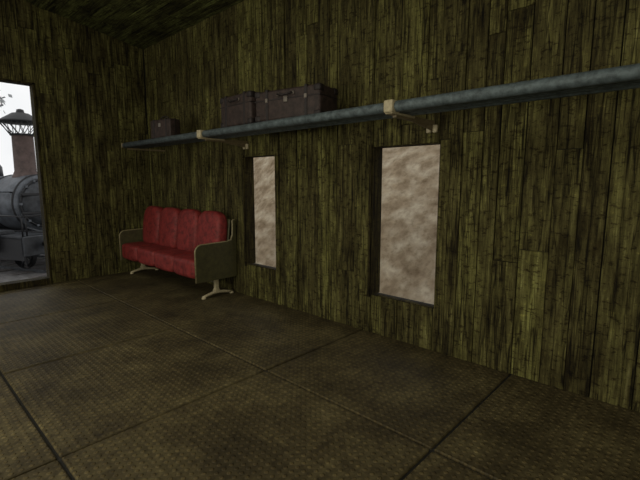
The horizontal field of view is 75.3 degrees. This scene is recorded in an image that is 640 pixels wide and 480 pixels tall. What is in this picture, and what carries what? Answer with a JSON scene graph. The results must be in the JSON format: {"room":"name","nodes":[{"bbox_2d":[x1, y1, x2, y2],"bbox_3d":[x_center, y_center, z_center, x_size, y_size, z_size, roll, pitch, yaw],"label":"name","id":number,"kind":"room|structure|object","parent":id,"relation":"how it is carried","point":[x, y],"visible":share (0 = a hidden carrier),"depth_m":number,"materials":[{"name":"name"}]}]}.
{"room":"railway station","nodes":[
{"label":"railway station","id":0,"kind":"room"},
{"bbox_2d":[0,0,151,282],"bbox_3d":[-4.416,-1.047,4.178,0.099,3.718,5.680,7,11,42],"label":"wall","id":1,"kind":"structure","parent":0,"point":[90,86],"depth_m":5.49,"materials":[{"name":"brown wood"}]},
{"bbox_2d":[0,78,52,291],"bbox_3d":[-3.862,-0.620,4.852,0.160,2.485,1.047,7,11,42],"label":"door","id":2,"kind":"structure","parent":1,"relation":"in","point":[46,280],"depth_m":5.16,"materials":[{"name":"brown wood"}]},
{"bbox_2d":[24,0,243,49],"bbox_3d":[-0.686,-2.225,0.501,10.340,0.575,5.680,7,11,42],"label":"ceiling","id":3,"kind":"structure","parent":0,"point":[142,24],"depth_m":4.92,"materials":[{"name":"brown wood"}]},
{"bbox_2d":[0,269,639,479],"bbox_3d":[-0.686,1.236,0.984,10.300,0.120,5.640,7,11,42],"label":"floor","id":4,"kind":"structure","parent":0,"point":[125,375],"depth_m":2.45,"materials":[{"name":"tile"}]},
{"bbox_2d":[119,206,236,299],"bbox_3d":[-1.899,0.081,5.328,2.028,0.967,0.552,7,11,42],"label":"seat","id":5,"kind":"object","parent":4,"relation":"on","point":[195,244],"visible":1,"depth_m":4.99,"materials":[{"name":"red leather"}]},
{"bbox_2d":[144,0,639,411],"bbox_3d":[1.203,-0.632,2.769,10.340,3.285,0.100,7,11,42],"label":"wall","id":6,"kind":"structure","parent":0,"point":[537,273],"depth_m":2.95,"materials":[{"name":"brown wood"}]},
{"bbox_2d":[242,155,276,269],"bbox_3d":[-0.627,-0.304,4.546,0.535,1.245,0.128,7,11,42],"label":"window","id":7,"kind":"structure","parent":6,"relation":"in","point":[247,162],"depth_m":4.68,"materials":[{"name":"brown wood"}]},
{"bbox_2d":[121,63,639,151],"bbox_3d":[0.405,-0.857,3.010,7.635,0.155,0.590,7,11,42],"label":"luggage rack","id":8,"kind":"object","parent":6,"relation":"attached to","point":[626,77],"visible":1,"depth_m":2.49,"materials":[{"name":"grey metal"}]},
{"bbox_2d":[150,116,179,137],"bbox_3d":[-1.801,-1.310,4.825,0.386,0.256,0.153,6,10,35],"label":"suitcase","id":9,"kind":"object","parent":8,"relation":"on","point":[168,126],"visible":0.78,"depth_m":4.74,"materials":[{"name":"brown leather"}]},
{"bbox_2d":[220,90,255,127],"bbox_3d":[-0.701,-1.188,3.837,0.290,0.285,0.510,-8,11,-43],"label":"suitcase","id":10,"kind":"object","parent":8,"relation":"on","point":[240,109],"visible":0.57,"depth_m":3.72,"materials":[{"name":"brown leather"}]},
{"bbox_2d":[255,83,337,121],"bbox_3d":[-0.214,-1.119,3.457,0.670,0.255,0.320,5,9,33],"label":"suitcase","id":11,"kind":"object","parent":8,"relation":"on","point":[307,99],"visible":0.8,"depth_m":3.33,"materials":[{"name":"brown leather"}]},
{"bbox_2d":[367,142,440,308],"bbox_3d":[0.679,-0.126,3.341,0.625,1.285,0.128,7,11,42],"label":"window","id":12,"kind":"structure","parent":6,"relation":"in","point":[375,153],"depth_m":3.50,"materials":[{"name":"brown wood"}]},
{"label":"outside","id":13,"kind":"structure","parent":0,"visible":0},
{"bbox_2d":[0,254,45,282],"bbox_3d":[-24.244,-0.750,22.723,53.700,0.200,60.000,7,11,42],"label":"ground","id":14,"kind":"structure","parent":13,"point":[4,277],"depth_m":10.54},
{"bbox_2d":[0,90,11,112],"bbox_3d":[-17.024,-4.175,19.441,3.623,7.504,3.826,0,8,0],"label":"tree","id":15,"kind":"object","parent":14,"relation":"on","point":[9,95],"visible":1,"depth_m":20.52,"materials":[{"name":"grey plant"}]},
{"bbox_2d":[0,254,46,277],"bbox_3d":[-13.071,0.373,13.744,16.400,0.060,2.600,3,9,21],"label":"railway track","id":16,"kind":"object","parent":14,"relation":"on","point":[5,267],"visible":0.2,"depth_m":10.93,"materials":[{"name":"metal"}]},
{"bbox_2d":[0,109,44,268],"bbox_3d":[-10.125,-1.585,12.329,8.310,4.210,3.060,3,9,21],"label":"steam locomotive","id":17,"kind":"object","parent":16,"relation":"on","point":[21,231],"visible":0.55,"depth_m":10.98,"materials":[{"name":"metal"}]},
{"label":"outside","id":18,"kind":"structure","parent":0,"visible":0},
{"bbox_2d":[253,145,439,304],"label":"windows","id":19,"kind":"structure","parent":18,"point":[410,175],"depth_m":6.28,"materials":[{"name":"beige glass"}]}
]}

